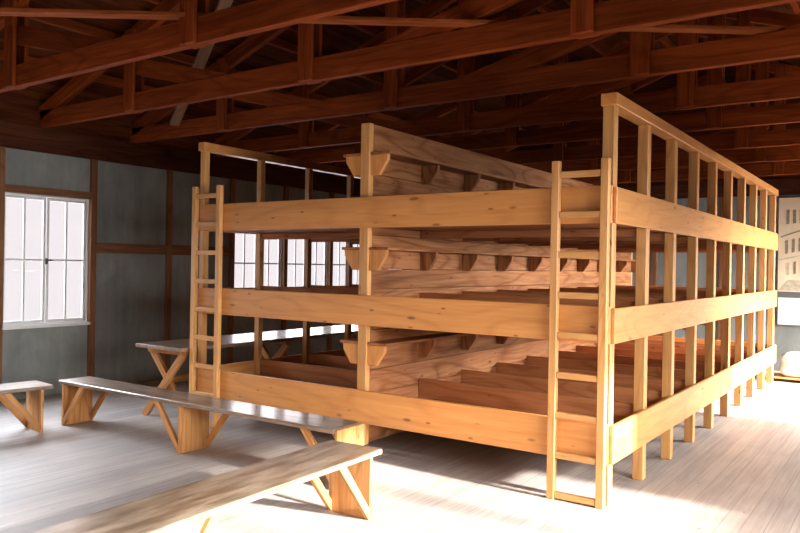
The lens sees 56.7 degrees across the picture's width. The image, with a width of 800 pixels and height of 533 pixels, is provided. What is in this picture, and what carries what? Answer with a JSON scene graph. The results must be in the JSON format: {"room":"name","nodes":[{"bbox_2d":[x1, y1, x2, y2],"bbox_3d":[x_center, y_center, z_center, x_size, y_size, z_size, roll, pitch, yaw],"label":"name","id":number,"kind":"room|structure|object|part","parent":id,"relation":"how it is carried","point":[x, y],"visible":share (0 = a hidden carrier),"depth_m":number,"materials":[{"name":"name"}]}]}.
{"room":"dormitory","nodes":[
{"label":"dormitory","id":0,"kind":"room"},
{"bbox_2d":[0,91,436,402],"bbox_3d":[-3.977,-0.222,8.943,0.210,3.480,16.720,1,0,35],"label":"wall","id":1,"kind":"structure","parent":0,"point":[139,195],"depth_m":9.55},
{"bbox_2d":[1,192,90,329],"bbox_3d":[-4.154,-0.059,8.706,0.135,1.540,1.112,1,0,35],"label":"window","id":2,"kind":"structure","parent":1,"relation":"in","point":[43,322],"depth_m":8.72,"materials":[{"name":"white paint"}]},
{"bbox_3d":[-4.322,-0.079,8.512,0.040,1.463,0.500,1,0,35],"label":"sash","id":3,"kind":"part","parent":2,"relation":"part of","materials":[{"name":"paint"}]},
{"bbox_3d":[-4.154,0.691,8.698,0.105,0.039,1.112,1,0,35],"label":"sill","id":4,"kind":"part","parent":2,"relation":"part of","materials":[{"name":"white paint"}]},
{"bbox_3d":[-4.030,-0.075,8.932,0.040,1.463,0.500,1,0,35],"label":"sash","id":5,"kind":"part","parent":2,"relation":"part of","materials":[{"name":"glass"}]},
{"bbox_3d":[-4.108,-0.874,8.682,0.037,0.080,1.052,1,0,35],"label":"rail","id":6,"kind":"part","parent":1,"relation":"part of","materials":[{"name":"wood"}]},
{"bbox_3d":[-3.471,-0.229,9.612,0.037,0.130,1.052,1,0,35],"label":"rail","id":7,"kind":"part","parent":1,"relation":"part of","materials":[{"name":"brown wood"}]},
{"bbox_3d":[-3.907,-1.459,8.907,0.092,0.277,16.520,1,0,35],"label":"plate","id":8,"kind":"part","parent":1,"relation":"part of","materials":[{"name":"brown wood"}]},
{"bbox_3d":[-2.824,-0.219,10.540,0.037,0.130,1.052,1,0,35],"label":"rail","id":9,"kind":"part","parent":1,"relation":"part of","materials":[{"name":"brown wood"}]},
{"bbox_2d":[235,234,281,287],"bbox_3d":[-2.212,-0.030,11.492,0.135,1.540,1.112,1,0,35],"label":"window","id":10,"kind":"structure","parent":1,"relation":"in","point":[279,242],"depth_m":11.71,"materials":[{"name":"white paint"}]},
{"bbox_3d":[-2.380,-0.050,11.297,0.040,1.463,0.500,1,0,35],"label":"sash","id":11,"kind":"part","parent":10,"relation":"part of","materials":[{"name":"glass"}]},
{"bbox_3d":[-2.088,-0.046,11.717,0.040,1.463,0.500,1,0,35],"label":"sash","id":12,"kind":"part","parent":10,"relation":"part of","materials":[{"name":"glass"}]},
{"bbox_2d":[288,239,327,286],"bbox_3d":[-1.565,-0.021,12.420,0.135,1.540,1.112,1,0,35],"label":"window","id":13,"kind":"structure","parent":1,"relation":"in","point":[325,252],"depth_m":12.64,"materials":[{"name":"white paint"}]},
{"bbox_3d":[-1.733,-0.041,12.226,0.040,1.463,0.500,1,0,35],"label":"sash","id":14,"kind":"part","parent":13,"relation":"part of","materials":[{"name":"glass"}]},
{"bbox_3d":[-1.440,-0.036,12.646,0.040,1.463,0.500,1,0,35],"label":"sash","id":15,"kind":"part","parent":13,"relation":"part of","materials":[{"name":"glass"}]},
{"bbox_2d":[333,242,357,285],"bbox_3d":[-0.917,-0.011,13.349,0.135,1.540,1.112,1,0,35],"label":"window","id":16,"kind":"structure","parent":1,"relation":"in","point":[338,264],"depth_m":13.15,"materials":[{"name":"white paint"}]},
{"bbox_3d":[-1.086,-0.031,13.155,0.040,1.463,0.500,1,0,35],"label":"sash","id":17,"kind":"part","parent":16,"relation":"part of","materials":[{"name":"glass"}]},
{"bbox_2d":[0,370,799,532],"bbox_3d":[0.419,1.659,5.859,11.164,0.120,16.920,1,0,35],"label":"floor","id":18,"kind":"structure","parent":0,"point":[740,474],"depth_m":5.62,"materials":[{"name":"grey wood"}]},
{"bbox_2d":[0,380,53,432],"bbox_3d":[-4.094,1.303,6.191,0.380,0.435,2.200,1,0,42],"label":"bench","id":19,"kind":"object","parent":18,"relation":"on","point":[31,417],"visible":1,"depth_m":6.84,"materials":[{"name":"wood"}]},
{"bbox_3d":[-4.091,1.103,6.190,0.380,0.034,2.200,1,0,42],"label":"seat","id":20,"kind":"part","parent":19,"relation":"part of","materials":[{"name":"grey wood"}]},
{"bbox_3d":[-3.420,1.331,6.943,0.330,0.400,0.028,1,0,42],"label":"leg panel","id":21,"kind":"part","parent":19,"relation":"part of","materials":[{"name":"brown wood"}]},
{"bbox_2d":[30,440,381,532],"bbox_3d":[-1.172,1.355,3.401,0.410,0.440,3.300,1,0,32],"label":"bench","id":22,"kind":"object","parent":18,"relation":"on","point":[349,466],"visible":1,"depth_m":3.88,"materials":[{"name":"brown wood"}]},
{"bbox_3d":[-0.318,1.385,4.742,0.330,0.405,0.028,1,0,32],"label":"leg panel","id":23,"kind":"part","parent":22,"relation":"part of","materials":[{"name":"brown wood"}]},
{"bbox_2d":[189,185,223,428],"bbox_3d":[-1.891,0.387,7.217,0.405,2.340,0.048,1,0,35],"label":"ladder","id":24,"kind":"object","parent":18,"relation":"on","point":[216,367],"visible":0.85,"depth_m":7.17,"materials":[{"name":"brown wood"}]},
{"bbox_3d":[-2.035,0.384,7.317,0.055,2.340,0.048,1,0,35],"label":"rail","id":25,"kind":"part","parent":24,"relation":"part of","materials":[{"name":"brown wood"}]},
{"bbox_3d":[-1.748,0.389,7.117,0.055,2.340,0.048,1,0,35],"label":"rail","id":26,"kind":"part","parent":24,"relation":"part of","materials":[{"name":"brown wood"}]},
{"bbox_2d":[59,376,363,481],"bbox_3d":[-1.784,1.343,6.324,3.479,0.435,0.330,1,0,35],"label":"bench","id":27,"kind":"object","parent":18,"relation":"on","point":[77,393],"visible":0.88,"depth_m":6.26,"materials":[{"name":"wood"}]},
{"bbox_3d":[-3.167,1.335,7.278,0.028,0.400,0.315,1,0,35],"label":"leg panel","id":28,"kind":"part","parent":27,"relation":"part of","materials":[{"name":"brown wood"}]},
{"bbox_3d":[-1.752,1.361,6.301,0.028,0.400,0.315,1,0,35],"label":"leg panel","id":29,"kind":"part","parent":27,"relation":"part of","materials":[{"name":"brown wood"}]},
{"bbox_3d":[-1.793,1.142,6.332,3.450,0.034,0.330,1,0,35],"label":"seat","id":30,"kind":"part","parent":27,"relation":"part of","materials":[{"name":"grey wood"}]},
{"bbox_3d":[-0.364,1.370,5.345,0.028,0.431,0.315,1,0,35],"label":"leg panel","id":31,"kind":"part","parent":27,"relation":"part of","materials":[{"name":"brown wood"}]},
{"bbox_2d":[136,325,357,414],"bbox_3d":[-1.402,1.199,8.949,0.718,0.772,3.650,1,0,35],"label":"trestle table","id":32,"kind":"object","parent":18,"relation":"on","point":[180,347],"visible":0.46,"depth_m":7.88,"materials":[{"name":"brown wood"}]},
{"bbox_3d":[-2.410,1.212,7.556,0.651,0.717,0.042,1,0,35],"label":"leg","id":33,"kind":"part","parent":32,"relation":"part of","materials":[{"name":"brown wood"}]},
{"bbox_3d":[-2.333,1.213,7.561,0.651,0.717,0.042,1,0,35],"label":"leg","id":34,"kind":"part","parent":32,"relation":"part of","materials":[{"name":"brown wood"}]},
{"bbox_3d":[-1.481,1.226,8.784,0.651,0.717,0.042,1,0,35],"label":"leg","id":35,"kind":"part","parent":32,"relation":"part of","materials":[{"name":"brown wood"}]},
{"bbox_3d":[-1.558,1.224,8.779,0.651,0.717,0.042,1,0,35],"label":"leg","id":36,"kind":"part","parent":32,"relation":"part of","materials":[{"name":"brown wood"}]},
{"bbox_2d":[196,92,778,505],"bbox_3d":[1.711,0.223,9.051,4.232,2.785,7.070,1,0,35],"label":"bunk bed","id":37,"kind":"object","parent":18,"relation":"on","point":[459,350],"visible":0.94,"depth_m":6.62,"materials":[{"name":"brown wood"}]},
{"bbox_3d":[-1.959,0.205,7.379,0.066,2.700,0.066,1,0,35],"label":"post","id":38,"kind":"part","parent":37,"relation":"part of","materials":[{"name":"brown wood"}]},
{"bbox_3d":[0.004,-0.446,10.261,0.027,0.244,7.028,1,0,35],"label":"rail","id":39,"kind":"part","parent":37,"relation":"part of","materials":[{"name":"brown wood"}]},
{"bbox_3d":[-0.010,0.369,10.262,0.027,0.239,7.028,1,0,35],"label":"rail","id":40,"kind":"part","parent":37,"relation":"part of","materials":[{"name":"brown wood"}]},
{"bbox_3d":[-1.520,0.212,8.009,0.066,2.700,0.066,1,0,35],"label":"post","id":41,"kind":"part","parent":37,"relation":"part of","materials":[{"name":"brown wood"}]},
{"bbox_3d":[-0.024,1.169,10.264,0.027,0.259,7.028,1,0,35],"label":"rail","id":42,"kind":"part","parent":37,"relation":"part of","materials":[{"name":"brown wood"}]},
{"bbox_3d":[0.051,-1.158,10.229,0.088,0.084,7.058,1,0,35],"label":"handrail","id":43,"kind":"part","parent":37,"relation":"part of","materials":[{"name":"brown wood"}]},
{"bbox_3d":[-1.081,0.218,8.639,0.066,2.700,0.066,1,0,35],"label":"post","id":44,"kind":"part","parent":37,"relation":"part of","materials":[{"name":"brown wood"}]},
{"bbox_2d":[340,338,357,343],"bbox_3d":[1.562,0.668,9.144,0.195,0.024,6.980,1,0,35],"label":"shelf","id":45,"kind":"object","parent":37,"relation":"attached to","point":[352,340],"depth_m":6.30,"materials":[{"name":"brown wood"}]},
{"bbox_3d":[-0.642,0.225,9.269,0.066,2.700,0.066,1,0,35],"label":"post","id":46,"kind":"part","parent":37,"relation":"part of","materials":[{"name":"brown wood"}]},
{"bbox_2d":[342,247,358,249],"bbox_3d":[1.575,-0.123,9.143,0.195,0.024,6.980,1,0,35],"label":"shelf","id":47,"kind":"object","parent":37,"relation":"attached to","point":[343,248],"depth_m":6.28,"materials":[{"name":"brown wood"}]},
{"bbox_2d":[343,153,360,157],"bbox_3d":[1.589,-0.915,9.142,0.195,0.024,6.980,1,0,35],"label":"shelf","id":48,"kind":"object","parent":37,"relation":"attached to","point":[356,155],"depth_m":6.28,"materials":[{"name":"brown wood"}]},
{"bbox_3d":[-0.293,0.145,6.213,0.092,2.682,0.059,1,0,35],"label":"partition post","id":49,"kind":"part","parent":37,"relation":"part of","materials":[{"name":"brown wood"}]},
{"bbox_3d":[-0.299,1.164,6.151,4.129,0.271,0.030,1,0,35],"label":"rail","id":50,"kind":"part","parent":37,"relation":"part of","materials":[{"name":"brown wood"}]},
{"bbox_3d":[-0.285,0.364,6.150,4.129,0.251,0.030,1,0,35],"label":"rail","id":51,"kind":"part","parent":37,"relation":"part of","materials":[{"name":"brown wood"}]},
{"bbox_3d":[-0.271,-0.450,6.149,4.129,0.256,0.030,1,0,35],"label":"rail","id":52,"kind":"part","parent":37,"relation":"part of","materials":[{"name":"brown wood"}]},
{"bbox_2d":[367,332,474,346],"bbox_3d":[1.802,0.672,8.977,0.195,0.024,6.980,1,0,35],"label":"shelf","id":53,"kind":"object","parent":37,"relation":"attached to","point":[428,337],"depth_m":6.55,"materials":[{"name":"brown wood"}]},
{"bbox_2d":[371,150,547,188],"bbox_3d":[1.829,-0.910,8.974,0.195,0.024,6.980,1,0,35],"label":"shelf","id":54,"kind":"object","parent":37,"relation":"attached to","point":[398,158],"depth_m":7.02,"materials":[{"name":"brown wood"}]},
{"bbox_2d":[369,247,635,261],"bbox_3d":[1.816,-0.119,8.975,0.195,0.024,6.980,1,0,35],"label":"shelf","id":55,"kind":"object","parent":37,"relation":"attached to","point":[415,251],"depth_m":7.43,"materials":[{"name":"brown wood"}]},
{"bbox_3d":[1.410,0.267,5.039,0.080,2.700,0.080,1,0,35],"label":"post","id":56,"kind":"part","parent":37,"relation":"part of","materials":[{"name":"brown wood"}]},
{"bbox_3d":[3.674,0.204,11.906,0.092,2.682,0.059,1,0,35],"label":"partition post","id":57,"kind":"part","parent":37,"relation":"part of","materials":[{"name":"brown wood"}]},
{"bbox_3d":[1.849,0.273,5.669,0.080,2.700,0.080,1,0,35],"label":"post","id":58,"kind":"part","parent":37,"relation":"part of","materials":[{"name":"brown wood"}]},
{"bbox_3d":[2.288,0.280,6.299,0.080,2.700,0.080,1,0,35],"label":"post","id":59,"kind":"part","parent":37,"relation":"part of","materials":[{"name":"brown wood"}]},
{"bbox_3d":[3.422,-1.097,7.879,0.112,0.084,7.058,1,0,35],"label":"handrail","id":60,"kind":"part","parent":37,"relation":"part of","materials":[{"name":"brown wood"}]},
{"bbox_3d":[2.728,0.286,6.929,0.080,2.700,0.080,1,0,35],"label":"post","id":61,"kind":"part","parent":37,"relation":"part of","materials":[{"name":"brown wood"}]},
{"bbox_3d":[3.425,1.231,7.859,0.027,0.259,7.028,1,0,35],"label":"rail","id":62,"kind":"part","parent":37,"relation":"part of","materials":[{"name":"brown wood"}]},
{"bbox_3d":[3.439,0.431,7.857,0.027,0.239,7.028,1,0,35],"label":"rail","id":63,"kind":"part","parent":37,"relation":"part of","materials":[{"name":"brown wood"}]},
{"bbox_3d":[3.453,-0.383,7.856,0.027,0.244,7.028,1,0,35],"label":"rail","id":64,"kind":"part","parent":37,"relation":"part of","materials":[{"name":"brown wood"}]},
{"bbox_3d":[3.716,0.424,11.930,4.174,0.251,0.030,1,0,35],"label":"rail","id":65,"kind":"part","parent":37,"relation":"part of","materials":[{"name":"brown wood"}]},
{"bbox_3d":[3.703,1.224,11.931,4.174,0.271,0.030,1,0,35],"label":"rail","id":66,"kind":"part","parent":37,"relation":"part of","materials":[{"name":"brown wood"}]},
{"bbox_3d":[3.167,0.293,7.559,0.080,2.700,0.080,1,0,35],"label":"post","id":67,"kind":"part","parent":37,"relation":"part of","materials":[{"name":"brown wood"}]},
{"bbox_3d":[3.606,0.299,8.189,0.080,2.700,0.080,1,0,35],"label":"post","id":68,"kind":"part","parent":37,"relation":"part of","materials":[{"name":"brown wood"}]},
{"bbox_3d":[4.045,0.306,8.819,0.080,2.700,0.080,1,0,35],"label":"post","id":69,"kind":"part","parent":37,"relation":"part of","materials":[{"name":"brown wood"}]},
{"bbox_3d":[4.484,0.312,9.449,0.080,2.700,0.080,1,0,35],"label":"post","id":70,"kind":"part","parent":37,"relation":"part of","materials":[{"name":"brown wood"}]},
{"bbox_3d":[4.923,0.319,10.079,0.080,2.700,0.080,1,0,35],"label":"post","id":71,"kind":"part","parent":37,"relation":"part of","materials":[{"name":"brown wood"}]},
{"bbox_3d":[5.365,0.325,10.712,0.080,2.700,0.080,1,0,35],"label":"post","id":72,"kind":"part","parent":37,"relation":"part of","materials":[{"name":"brown wood"}]},
{"bbox_2d":[546,157,610,509],"bbox_3d":[1.213,0.443,5.052,0.405,2.340,0.048,1,0,35],"label":"ladder","id":73,"kind":"object","parent":18,"relation":"on","point":[603,255],"visible":1,"depth_m":5.02,"materials":[{"name":"brown wood"}]},
{"bbox_3d":[1.070,0.441,5.152,0.055,2.340,0.048,1,0,35],"label":"rail","id":74,"kind":"part","parent":73,"relation":"part of","materials":[{"name":"brown wood"}]},
{"bbox_3d":[1.357,0.446,4.952,0.055,2.340,0.048,1,0,35],"label":"rail","id":75,"kind":"part","parent":73,"relation":"part of","materials":[{"name":"brown wood"}]},
{"bbox_2d":[764,372,799,380],"bbox_3d":[6.018,1.654,10.807,1.240,0.065,0.600,1,0,35],"label":"platform","id":76,"kind":"object","parent":18,"relation":"on","point":[778,375],"visible":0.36,"depth_m":10.87,"materials":[{"name":"brown wood"}]},
{"bbox_2d":[779,352,799,377],"bbox_3d":[6.102,1.443,10.745,1.074,0.358,0.511,1,0,35],"label":"wrapped bundle","id":77,"kind":"object","parent":76,"relation":"on","point":[789,366],"visible":1,"depth_m":10.78,"materials":[{"name":"beige fabric"}]},
{"bbox_2d":[0,0,799,150],"bbox_3d":[0.496,-2.813,5.852,11.264,2.079,16.920,1,0,35],"label":"ceiling","id":78,"kind":"structure","parent":0,"point":[336,38],"depth_m":9.07,"materials":[{"name":"brown wood"}]},
{"bbox_2d":[0,0,397,92],"bbox_3d":[-0.434,-2.621,4.523,10.724,2.172,0.142,1,0,35],"label":"roof truss","id":79,"kind":"object","parent":78,"relation":"attached to","point":[80,54],"visible":1,"depth_m":5.51,"materials":[{"name":"brown wood"}]},
{"bbox_3d":[-3.444,-2.007,6.550,0.150,0.828,0.035,1,0,35],"label":"vertical post","id":80,"kind":"part","parent":79,"relation":"part of","materials":[{"name":"brown wood"}]},
{"bbox_3d":[-3.382,-2.006,6.637,0.150,0.828,0.035,1,0,35],"label":"vertical post","id":81,"kind":"part","parent":79,"relation":"part of","materials":[{"name":"brown wood"}]},
{"bbox_3d":[-1.468,-2.408,5.176,0.150,1.702,0.035,1,0,35],"label":"vertical post","id":82,"kind":"part","parent":79,"relation":"part of","materials":[{"name":"brown wood"}]},
{"bbox_3d":[-1.407,-2.407,5.264,0.150,1.702,0.035,1,0,35],"label":"vertical post","id":83,"kind":"part","parent":79,"relation":"part of","materials":[{"name":"brown wood"}]},
{"bbox_2d":[0,7,787,34],"bbox_3d":[-0.047,-1.737,5.256,6.824,0.030,0.100,1,0,-1],"label":"board","id":84,"kind":"object","parent":79,"relation":"on","point":[4,11],"visible":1,"depth_m":5.22,"materials":[{"name":"brown wood"}]},
{"bbox_2d":[38,0,799,127],"bbox_3d":[0.258,-2.610,5.516,10.724,2.172,0.142,1,0,35],"label":"roof truss","id":85,"kind":"object","parent":78,"relation":"attached to","point":[417,45],"visible":0.93,"depth_m":5.71,"materials":[{"name":"brown wood"}]},
{"bbox_3d":[-2.752,-1.997,7.542,0.150,0.828,0.035,1,0,35],"label":"vertical post","id":86,"kind":"part","parent":85,"relation":"part of","materials":[{"name":"brown wood"}]},
{"bbox_3d":[-2.691,-1.996,7.630,0.150,0.828,0.035,1,0,35],"label":"vertical post","id":87,"kind":"part","parent":85,"relation":"part of","materials":[{"name":"brown wood"}]},
{"bbox_3d":[-0.776,-2.398,6.169,0.150,1.702,0.035,1,0,35],"label":"vertical post","id":88,"kind":"part","parent":85,"relation":"part of","materials":[{"name":"brown wood"}]},
{"bbox_3d":[-0.715,-2.397,6.257,0.150,1.702,0.035,1,0,35],"label":"vertical post","id":89,"kind":"part","parent":85,"relation":"part of","materials":[{"name":"brown wood"}]},
{"bbox_3d":[1.193,-2.369,4.796,0.150,1.715,0.035,1,0,35],"label":"vertical post","id":90,"kind":"part","parent":85,"relation":"part of","materials":[{"name":"brown wood"}]},
{"bbox_3d":[1.254,-2.368,4.884,0.150,1.715,0.035,1,0,35],"label":"vertical post","id":91,"kind":"part","parent":85,"relation":"part of","materials":[{"name":"brown wood"}]},
{"bbox_2d":[130,0,799,142],"bbox_3d":[0.955,-2.600,6.517,10.724,2.172,0.142,1,0,35],"label":"roof truss","id":92,"kind":"object","parent":78,"relation":"attached to","point":[515,73],"visible":0.79,"depth_m":6.62,"materials":[{"name":"brown wood"}]},
{"bbox_2d":[170,0,232,125],"bbox_3d":[-2.173,-2.119,7.949,0.110,0.845,2.393,1,0,-28],"label":"brace","id":93,"kind":"object","parent":92,"relation":"attached to","point":[202,56],"visible":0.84,"depth_m":7.78,"materials":[{"name":"brown wood"}]},
{"bbox_3d":[-2.054,-1.986,8.543,0.150,0.828,0.035,1,0,35],"label":"vertical post","id":94,"kind":"part","parent":92,"relation":"part of","materials":[{"name":"brown wood"}]},
{"bbox_3d":[-1.993,-1.986,8.631,0.150,0.828,0.035,1,0,35],"label":"vertical post","id":95,"kind":"part","parent":92,"relation":"part of","materials":[{"name":"brown wood"}]},
{"bbox_3d":[-0.078,-2.387,7.170,0.150,1.702,0.035,1,0,35],"label":"vertical post","id":96,"kind":"part","parent":92,"relation":"part of","materials":[{"name":"brown wood"}]},
{"bbox_3d":[-0.017,-2.386,7.258,0.150,1.702,0.035,1,0,35],"label":"vertical post","id":97,"kind":"part","parent":92,"relation":"part of","materials":[{"name":"brown wood"}]},
{"bbox_3d":[1.890,-2.358,5.797,0.150,1.715,0.035,1,0,35],"label":"vertical post","id":98,"kind":"part","parent":92,"relation":"part of","materials":[{"name":"brown wood"}]},
{"bbox_3d":[1.952,-2.357,5.885,0.150,1.715,0.035,1,0,35],"label":"vertical post","id":99,"kind":"part","parent":92,"relation":"part of","materials":[{"name":"brown wood"}]},
{"bbox_2d":[214,0,799,156],"bbox_3d":[1.750,-2.588,7.657,10.724,2.172,0.142,1,0,35],"label":"roof truss","id":100,"kind":"object","parent":78,"relation":"attached to","point":[576,103],"visible":0.6,"depth_m":7.91,"materials":[{"name":"brown wood"}]},
{"bbox_3d":[-1.259,-1.974,9.683,0.150,0.828,0.035,1,0,35],"label":"vertical post","id":101,"kind":"part","parent":100,"relation":"part of","materials":[{"name":"brown wood"}]},
{"bbox_3d":[-1.198,-1.974,9.771,0.150,0.828,0.035,1,0,35],"label":"vertical post","id":102,"kind":"part","parent":100,"relation":"part of","materials":[{"name":"brown wood"}]},
{"bbox_3d":[0.717,-2.376,8.310,0.150,1.702,0.035,1,0,35],"label":"vertical post","id":103,"kind":"part","parent":100,"relation":"part of","materials":[{"name":"brown wood"}]},
{"bbox_3d":[0.778,-2.375,8.398,0.150,1.702,0.035,1,0,35],"label":"vertical post","id":104,"kind":"part","parent":100,"relation":"part of","materials":[{"name":"brown wood"}]},
{"bbox_3d":[2.685,-2.346,6.938,0.150,1.715,0.035,1,0,35],"label":"vertical post","id":105,"kind":"part","parent":100,"relation":"part of","materials":[{"name":"brown wood"}]},
{"bbox_3d":[2.746,-2.345,7.025,0.150,1.715,0.035,1,0,35],"label":"vertical post","id":106,"kind":"part","parent":100,"relation":"part of","materials":[{"name":"brown wood"}]},
{"bbox_2d":[273,0,799,166],"bbox_3d":[2.431,-2.578,8.633,10.724,2.172,0.142,1,0,35],"label":"roof truss","id":107,"kind":"object","parent":78,"relation":"attached to","point":[714,118],"visible":0.5,"depth_m":8.89,"materials":[{"name":"brown wood"}]},
{"bbox_3d":[-0.579,-1.964,10.659,0.150,0.828,0.035,1,0,35],"label":"vertical post","id":108,"kind":"part","parent":107,"relation":"part of","materials":[{"name":"brown wood"}]},
{"bbox_3d":[1.397,-2.365,9.286,0.150,1.702,0.035,1,0,35],"label":"vertical post","id":109,"kind":"part","parent":107,"relation":"part of","materials":[{"name":"brown wood"}]},
{"bbox_3d":[1.458,-2.364,9.374,0.150,1.702,0.035,1,0,35],"label":"vertical post","id":110,"kind":"part","parent":107,"relation":"part of","materials":[{"name":"brown wood"}]},
{"bbox_3d":[3.366,-2.336,7.914,0.150,1.715,0.035,1,0,35],"label":"vertical post","id":111,"kind":"part","parent":107,"relation":"part of","materials":[{"name":"brown wood"}]},
{"bbox_3d":[3.427,-2.335,8.002,0.150,1.715,0.035,1,0,35],"label":"vertical post","id":112,"kind":"part","parent":107,"relation":"part of","materials":[{"name":"brown wood"}]},
{"bbox_2d":[334,8,799,176],"bbox_3d":[3.288,-2.565,9.864,10.724,2.172,0.142,1,0,35],"label":"roof truss","id":113,"kind":"object","parent":78,"relation":"attached to","point":[742,138],"visible":0.3,"depth_m":9.41,"materials":[{"name":"brown wood"}]},
{"bbox_3d":[2.255,-2.353,10.517,0.150,1.702,0.035,1,0,35],"label":"vertical post","id":114,"kind":"part","parent":113,"relation":"part of","materials":[{"name":"brown wood"}]},
{"bbox_3d":[2.316,-2.352,10.604,0.150,1.702,0.035,1,0,35],"label":"vertical post","id":115,"kind":"part","parent":113,"relation":"part of","materials":[{"name":"brown wood"}]},
{"bbox_3d":[4.223,-2.323,9.144,0.150,1.715,0.035,1,0,35],"label":"vertical post","id":116,"kind":"part","parent":113,"relation":"part of","materials":[{"name":"brown wood"}]},
{"bbox_3d":[4.285,-2.322,9.232,0.150,1.715,0.035,1,0,35],"label":"vertical post","id":117,"kind":"part","parent":113,"relation":"part of","materials":[{"name":"brown wood"}]},
{"bbox_2d":[449,22,799,172],"bbox_3d":[4.060,-2.554,10.971,10.724,2.172,0.142,1,0,35],"label":"roof truss","id":118,"kind":"object","parent":78,"relation":"attached to","point":[786,153],"visible":0.18,"depth_m":10.86,"materials":[{"name":"brown wood"}]},
{"bbox_3d":[3.027,-2.341,11.624,0.150,1.702,0.035,1,0,35],"label":"vertical post","id":119,"kind":"part","parent":118,"relation":"part of","materials":[{"name":"brown wood"}]},
{"bbox_3d":[4.995,-2.312,10.252,0.150,1.715,0.035,1,0,35],"label":"vertical post","id":120,"kind":"part","parent":118,"relation":"part of","materials":[{"name":"brown wood"}]},
{"bbox_3d":[5.057,-2.311,10.339,0.150,1.715,0.035,1,0,35],"label":"vertical post","id":121,"kind":"part","parent":118,"relation":"part of","materials":[{"name":"brown wood"}]},
{"bbox_2d":[491,61,799,184],"bbox_3d":[5.004,-2.540,12.325,10.724,2.172,0.142,1,0,35],"label":"roof truss","id":122,"kind":"object","parent":78,"relation":"attached to","point":[780,69],"visible":0.34,"depth_m":12.24,"materials":[{"name":"brown wood"}]},
{"bbox_3d":[1.994,-1.926,14.351,0.150,0.828,0.035,1,0,35],"label":"vertical post","id":123,"kind":"part","parent":122,"relation":"part of","materials":[{"name":"brown wood"}]},
{"bbox_3d":[3.970,-2.327,12.978,0.150,1.702,0.035,1,0,35],"label":"vertical post","id":124,"kind":"part","parent":122,"relation":"part of","materials":[{"name":"brown wood"}]},
{"bbox_3d":[5.939,-2.298,11.605,0.150,1.715,0.035,1,0,35],"label":"vertical post","id":125,"kind":"part","parent":122,"relation":"part of","materials":[{"name":"brown wood"}]},
{"bbox_2d":[437,61,799,370],"bbox_3d":[5.216,-1.039,12.667,11.004,5.418,0.150,1,0,35],"label":"wall","id":126,"kind":"structure","parent":0,"point":[786,337],"depth_m":12.45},
{"bbox_3d":[5.189,-1.301,12.622,10.764,0.260,0.040,1,0,35],"label":"plate","id":127,"kind":"part","parent":126,"relation":"part of","materials":[{"name":"brown wood"}]},
{"bbox_2d":[777,197,799,296],"bbox_3d":[6.949,-0.291,11.323,2.100,1.585,0.058,1,0,35],"label":"panel","id":128,"kind":"object","parent":126,"relation":"attached to","point":[789,208],"visible":1,"depth_m":11.81,"materials":[{"name":"paper"}]},
{"bbox_2d":[778,297,799,324],"bbox_3d":[6.937,0.726,11.323,2.090,0.430,0.055,1,0,35],"label":"board","id":129,"kind":"object","parent":126,"relation":"attached to","point":[788,308],"visible":1,"depth_m":11.81,"materials":[{"name":"white"}]}
]}

